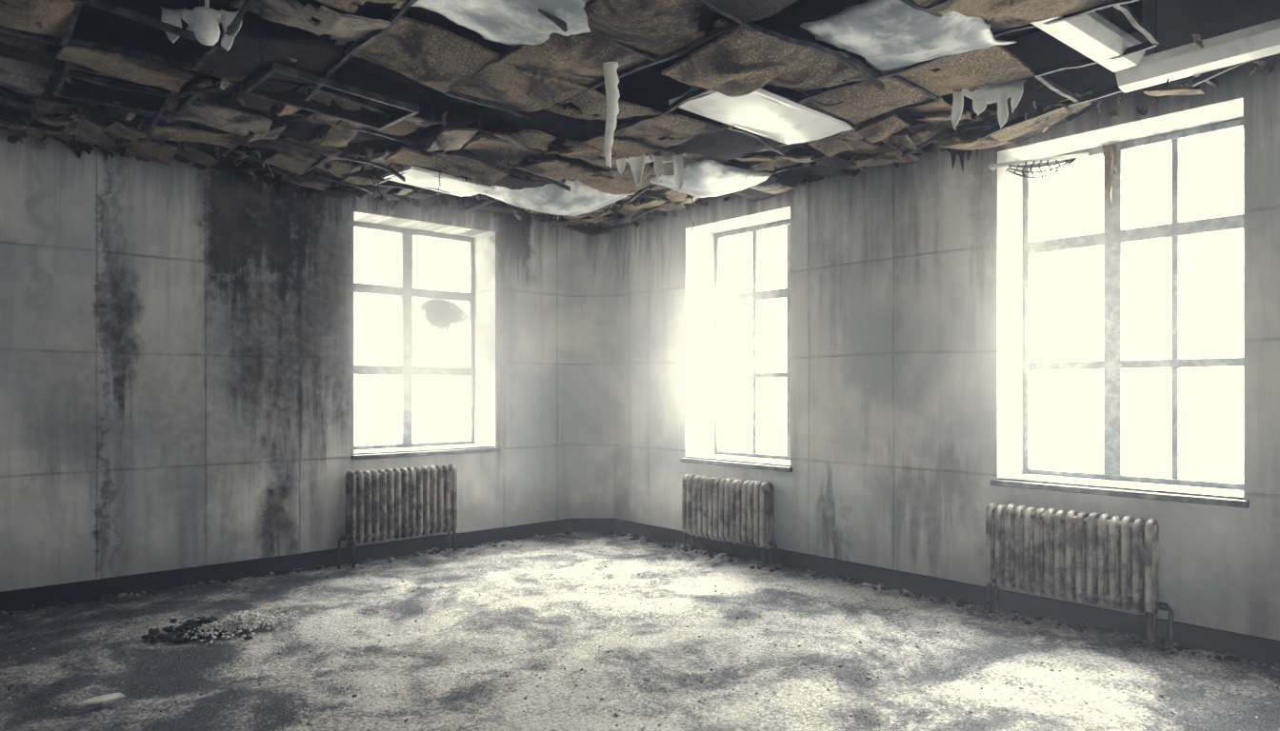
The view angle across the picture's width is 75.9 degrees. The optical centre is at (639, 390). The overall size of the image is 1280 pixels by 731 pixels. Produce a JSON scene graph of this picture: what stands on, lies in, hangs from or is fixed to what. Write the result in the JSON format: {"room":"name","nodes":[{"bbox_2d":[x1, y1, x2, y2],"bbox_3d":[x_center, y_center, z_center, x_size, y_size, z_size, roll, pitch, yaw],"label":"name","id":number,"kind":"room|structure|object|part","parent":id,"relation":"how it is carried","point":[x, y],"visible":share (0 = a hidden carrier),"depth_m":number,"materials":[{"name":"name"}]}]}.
{"room":"abandoned empty room","nodes":[
{"label":"abandoned empty room","id":0,"kind":"room"},
{"bbox_2d":[0,49,571,592],"bbox_3d":[-4.050,-0.465,6.628,8.994,4.050,0.550,0,0,-41],"label":"wall","id":1,"kind":"structure","parent":0,"point":[177,341],"depth_m":6.71,"materials":[{"name":"paint"}]},
{"bbox_2d":[0,519,572,613],"bbox_3d":[-3.784,1.505,6.482,8.100,0.150,0.022,0,0,-41],"label":"baseboard","id":2,"kind":"structure","parent":1,"relation":"attached to","point":[26,598],"depth_m":6.90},
{"bbox_2d":[354,221,474,450],"bbox_3d":[-2.368,-0.525,8.365,1.494,2.230,0.080,0,0,-41],"label":"window","id":3,"kind":"structure","parent":1,"relation":"in","point":[441,313],"depth_m":8.35,"materials":[{"name":"paint"}]},
{"bbox_3d":[-2.369,-0.525,8.366,1.454,2.190,0.004,0,0,-41],"label":"glass","id":4,"kind":"part","parent":3,"relation":"part of","materials":[{"name":"clear glass"}]},
{"bbox_2d":[351,444,499,459],"bbox_3d":[-2.185,0.607,8.157,1.554,0.057,0.475,0,0,-41],"label":"sill","id":5,"kind":"structure","parent":1,"relation":"attached to","point":[458,449],"depth_m":8.00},
{"bbox_2d":[44,0,1100,167],"bbox_3d":[-0.032,-2.565,2.489,9.444,0.150,11.975,0,0,-41],"label":"ceiling","id":6,"kind":"structure","parent":0,"point":[648,87],"depth_m":5.97,"materials":[{"name":"concrete"}]},
{"bbox_2d":[571,167,614,519],"bbox_3d":[-0.524,-0.465,9.162,0.354,4.050,0.315,0,0,-41],"label":"wall","id":7,"kind":"structure","parent":0,"point":[592,257],"depth_m":9.16,"materials":[{"name":"paint"}]},
{"bbox_2d":[572,519,613,532],"bbox_3d":[-0.524,1.505,9.148,0.473,0.150,0.026,0,0,0],"label":"baseboard","id":8,"kind":"structure","parent":7,"relation":"attached to","point":[578,525],"depth_m":9.14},
{"bbox_2d":[0,531,1279,730],"bbox_3d":[-0.032,1.579,2.489,9.444,0.057,11.975,0,0,-41],"label":"floor","id":9,"kind":"structure","parent":0,"point":[446,699],"depth_m":4.78,"materials":[{"name":"concrete"}]},
{"bbox_2d":[77,692,125,705],"bbox_3d":[-2.716,1.556,4.138,0.200,0.021,0.081,0,0,-41],"label":"flake","id":10,"kind":"object","parent":9,"relation":"on","point":[114,696],"visible":1,"depth_m":4.13,"materials":[{"name":"white paint"}]},
{"bbox_2d":[140,610,301,644],"bbox_3d":[-2.720,1.510,5.335,0.941,0.152,0.663,0,0,5],"label":"rubble pile","id":11,"kind":"object","parent":9,"relation":"on","point":[208,627],"visible":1,"depth_m":5.27,"materials":[{"name":"stone"}]},
{"bbox_2d":[338,463,457,569],"bbox_3d":[-2.269,1.155,7.698,1.149,0.871,0.197,0,0,-41],"label":"radiator","id":12,"kind":"object","parent":9,"relation":"on","point":[381,505],"visible":1,"depth_m":7.65,"materials":[{"name":"metal"}]},
{"bbox_2d":[0,530,1279,730],"bbox_3d":[-0.544,1.555,4.629,6.338,0.065,7.041,0,0,-41],"label":"rubble","id":13,"kind":"object","parent":9,"relation":"on","point":[1229,656],"visible":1,"depth_m":5.83,"materials":[{"name":"stone"}]},
{"bbox_2d":[681,473,777,567],"bbox_3d":[0.853,1.204,7.716,0.197,0.773,1.134,0,0,-41],"label":"radiator","id":14,"kind":"object","parent":9,"relation":"on","point":[732,510],"visible":0.99,"depth_m":7.63,"materials":[{"name":"metal"}]},
{"bbox_2d":[985,502,1173,650],"bbox_3d":[2.875,1.190,5.423,0.197,0.801,1.139,0,0,-41],"label":"radiator","id":15,"kind":"object","parent":9,"relation":"on","point":[1092,558],"visible":1,"depth_m":5.36,"materials":[{"name":"metal"}]},
{"bbox_2d":[614,0,1279,640],"bbox_3d":[3.341,-0.465,5.463,0.550,4.050,12.075,0,0,-41],"label":"wall","id":16,"kind":"structure","parent":0,"point":[907,280],"depth_m":6.33,"materials":[{"name":"paint"}]},
{"bbox_2d":[0,0,1142,170],"bbox_3d":[-0.032,-2.310,2.489,8.444,0.360,10.975,0,0,-41],"label":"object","id":17,"kind":"object","parent":16,"relation":"attached to","point":[818,10],"visible":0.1,"depth_m":5.71,"materials":[{"name":"wood"}]},
{"bbox_2d":[680,454,792,472],"bbox_3d":[1.042,0.697,7.937,0.475,0.057,1.386,0,0,-41],"label":"sill","id":18,"kind":"structure","parent":16,"relation":"attached to","point":[765,461],"depth_m":7.83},
{"bbox_2d":[715,219,790,459],"bbox_3d":[1.250,-0.480,8.120,0.080,2.320,1.326,0,0,-41],"label":"window","id":19,"kind":"structure","parent":16,"relation":"in","point":[755,296],"depth_m":8.21,"materials":[{"name":"paint"}]},
{"bbox_3d":[1.250,-0.480,8.120,0.080,2.320,1.326,0,0,-41],"label":"frame","id":20,"kind":"part","parent":19,"relation":"part of","materials":[{"name":"paint"}]},
{"bbox_2d":[613,519,1279,666],"bbox_3d":[3.227,1.505,5.160,0.022,0.150,10.670,0,0,-41],"label":"baseboard","id":21,"kind":"structure","parent":16,"relation":"attached to","point":[1196,637],"depth_m":5.84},
{"bbox_2d":[988,152,1088,178],"bbox_3d":[2.819,-1.580,5.826,0.646,0.152,0.060,0,0,18],"label":"cobweb","id":22,"kind":"object","parent":16,"relation":"attached to","point":[1072,157],"visible":1,"depth_m":5.81,"materials":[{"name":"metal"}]},
{"bbox_2d":[990,474,1249,508],"bbox_3d":[3.199,0.657,5.491,0.475,0.057,1.525,0,0,-41],"label":"sill","id":23,"kind":"structure","parent":16,"relation":"attached to","point":[1085,482],"depth_m":5.33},
{"bbox_2d":[1023,117,1243,490],"bbox_3d":[3.407,-0.540,5.675,0.080,2.360,1.465,0,0,-41],"label":"window","id":24,"kind":"structure","parent":16,"relation":"in","point":[1113,237],"depth_m":5.71,"materials":[{"name":"paint"}]},
{"bbox_2d":[1101,142,1117,209],"bbox_3d":[3.263,-1.483,5.702,0.090,0.455,0.100,0,0,27],"label":"strip","id":25,"kind":"object","parent":24,"relation":"hanging from","point":[1110,151],"visible":1,"depth_m":5.70,"materials":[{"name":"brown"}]},
{"bbox_3d":[3.780,-0.465,-1.833,8.444,4.050,0.550,0,0,-41],"label":"wall","id":26,"kind":"structure","parent":0,"visible":0},
{"bbox_2d":[0,0,1266,222],"bbox_3d":[-0.032,-1.766,2.488,8.424,0.230,10.956,0,0,-41],"label":"grid","id":27,"kind":"object","parent":26,"relation":"attached to","point":[1121,5],"visible":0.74,"depth_m":4.82,"materials":[{"name":"metal"}]},
{"bbox_2d":[160,6,241,50],"bbox_3d":[-2.143,-1.763,4.017,0.379,0.202,0.071,0,0,-7],"label":"plastic sheet","id":28,"kind":"object","parent":27,"relation":"hanging from","point":[172,16],"visible":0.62,"depth_m":4.01,"materials":[{"name":"white plastic"}]},
{"bbox_2d":[192,0,220,45],"bbox_3d":[-2.083,-1.982,3.949,0.120,0.635,0.120,0,0,-41],"label":"ceiling lamp","id":29,"kind":"object","parent":27,"relation":"attached to","point":[207,30],"visible":1,"depth_m":3.91,"materials":[{"name":"white glass"}]},
{"bbox_2d":[411,0,590,46],"bbox_3d":[-0.541,-1.814,3.943,0.956,0.095,0.786,0,0,-41],"label":"plastic sheet","id":30,"kind":"object","parent":27,"relation":"hanging from","point":[515,23],"visible":0.7,"depth_m":3.94,"materials":[{"name":"grey plastic"}]},
{"bbox_2d":[480,173,635,216],"bbox_3d":[-0.743,-1.698,7.342,1.172,0.222,0.935,0,0,-41],"label":"plastic sheet","id":31,"kind":"object","parent":27,"relation":"hanging from","point":[550,198],"visible":0.86,"depth_m":7.13,"materials":[{"name":"grey plastic"}]},
{"bbox_2d":[0,0,1205,236],"bbox_3d":[-0.034,-1.824,2.490,8.429,0.392,10.964,0,0,-41],"label":"tiles","id":32,"kind":"structure","parent":27,"relation":"on","point":[740,62],"depth_m":4.80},
{"bbox_2d":[52,55,200,118],"bbox_3d":[-3.022,-1.825,4.830,0.660,0.170,0.550,-2,0,-41],"label":"light fixture","id":33,"kind":"object","parent":32,"relation":"attached to","point":[105,95],"visible":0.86,"depth_m":4.96,"materials":[{"name":"metal"}]},
{"bbox_2d":[242,62,419,130],"bbox_3d":[-1.851,-1.812,4.941,0.862,0.229,0.551,0,0,-41],"label":"light fixture","id":34,"kind":"object","parent":32,"relation":"attached to","point":[395,94],"visible":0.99,"depth_m":4.92,"materials":[{"name":"metal"}]},
{"bbox_2d":[380,164,493,197],"bbox_3d":[-1.694,-1.770,6.879,0.752,0.166,0.550,0,0,-41],"label":"fluorescent light fixture","id":35,"kind":"object","parent":32,"relation":"attached to","point":[416,176],"visible":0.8,"depth_m":6.79,"materials":[{"name":"white plastic"}]},
{"bbox_2d":[390,170,487,196],"bbox_3d":[-1.695,-1.725,6.880,0.690,0.041,0.490,4,1,-41],"label":"diffuser","id":36,"kind":"object","parent":35,"relation":"attached to","point":[451,185],"depth_m":6.81,"materials":[{"name":"white plastic"}]},
{"bbox_2d":[68,3,843,235],"bbox_3d":[-0.803,-1.712,5.585,4.691,0.458,4.389,0,0,-41],"label":"wires","id":37,"kind":"object","parent":32,"relation":"hanging from","point":[259,27],"visible":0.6,"depth_m":5.35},
{"bbox_2d":[63,136,986,240],"bbox_3d":[-0.892,-1.713,7.353,6.835,0.303,2.835,0,0,0],"label":"peeling plaster","id":38,"kind":"object","parent":32,"relation":"attached to","point":[76,147],"visible":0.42,"depth_m":7.02,"materials":[{"name":"paint"}]},
{"bbox_2d":[602,61,619,168],"bbox_3d":[-0.152,-1.520,4.380,0.096,0.660,0.046,0,0,-17],"label":"ceiling strip","id":39,"kind":"object","parent":32,"relation":"hanging from","point":[610,76],"visible":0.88,"depth_m":4.37,"materials":[{"name":"white plastic"}]},
{"bbox_2d":[0,21,1275,229],"bbox_3d":[-0.410,-1.771,5.058,5.597,0.193,6.609,0,0,-41],"label":"flakes","id":40,"kind":"object","parent":32,"relation":"on","point":[1141,109],"visible":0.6,"depth_m":5.89,"materials":[{"name":"brown tile"}]},
{"bbox_2d":[616,153,684,192],"bbox_3d":[0.103,-1.676,6.162,0.623,0.371,0.109,0,0,-8],"label":"plastic sheet","id":41,"kind":"object","parent":32,"relation":"hanging from","point":[637,164],"visible":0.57,"depth_m":6.14,"materials":[{"name":"white plastic"}]},
{"bbox_2d":[951,79,1026,128],"bbox_3d":[2.088,-1.719,4.934,0.455,0.291,0.087,0,0,9],"label":"plastic sheet","id":42,"kind":"object","parent":32,"relation":"hanging from","point":[1000,93],"visible":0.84,"depth_m":4.93,"materials":[{"name":"white plastic"}]},
{"bbox_2d":[649,159,780,198],"bbox_3d":[0.577,-1.738,6.916,0.936,0.155,0.844,0,0,-41],"label":"plastic sheet","id":43,"kind":"object","parent":27,"relation":"hanging from","point":[707,177],"visible":0.94,"depth_m":6.70,"materials":[{"name":"white plastic"}]},
{"bbox_2d":[668,86,852,144],"bbox_3d":[0.811,-1.825,5.369,1.200,0.145,0.550,0,0,-41],"label":"fluorescent light fixture","id":44,"kind":"object","parent":27,"relation":"in","point":[761,111],"visible":0.8,"depth_m":5.31,"materials":[{"name":"white plastic"}]},
{"bbox_2d":[799,0,1016,73],"bbox_3d":[1.356,-1.815,4.205,0.866,0.108,0.758,0,0,-41],"label":"plastic sheet","id":45,"kind":"object","parent":27,"relation":"hanging from","point":[891,35],"visible":0.98,"depth_m":4.12,"materials":[{"name":"grey plastic"}]},
{"bbox_2d":[1030,6,1144,72],"bbox_3d":[2.194,-2.076,4.149,1.092,0.662,0.200,0,0,-35],"label":"light","id":46,"kind":"object","parent":27,"relation":"hanging from","point":[1092,35],"visible":0.77,"depth_m":4.18,"materials":[{"name":"white metal"}]},
{"bbox_2d":[1115,0,1279,92],"bbox_3d":[3.194,-2.069,4.330,1.176,0.670,0.220,0,0,45],"label":"light","id":47,"kind":"object","parent":27,"relation":"hanging from","point":[1261,40],"visible":0.88,"depth_m":4.40,"materials":[{"name":"white metal"}]}
]}

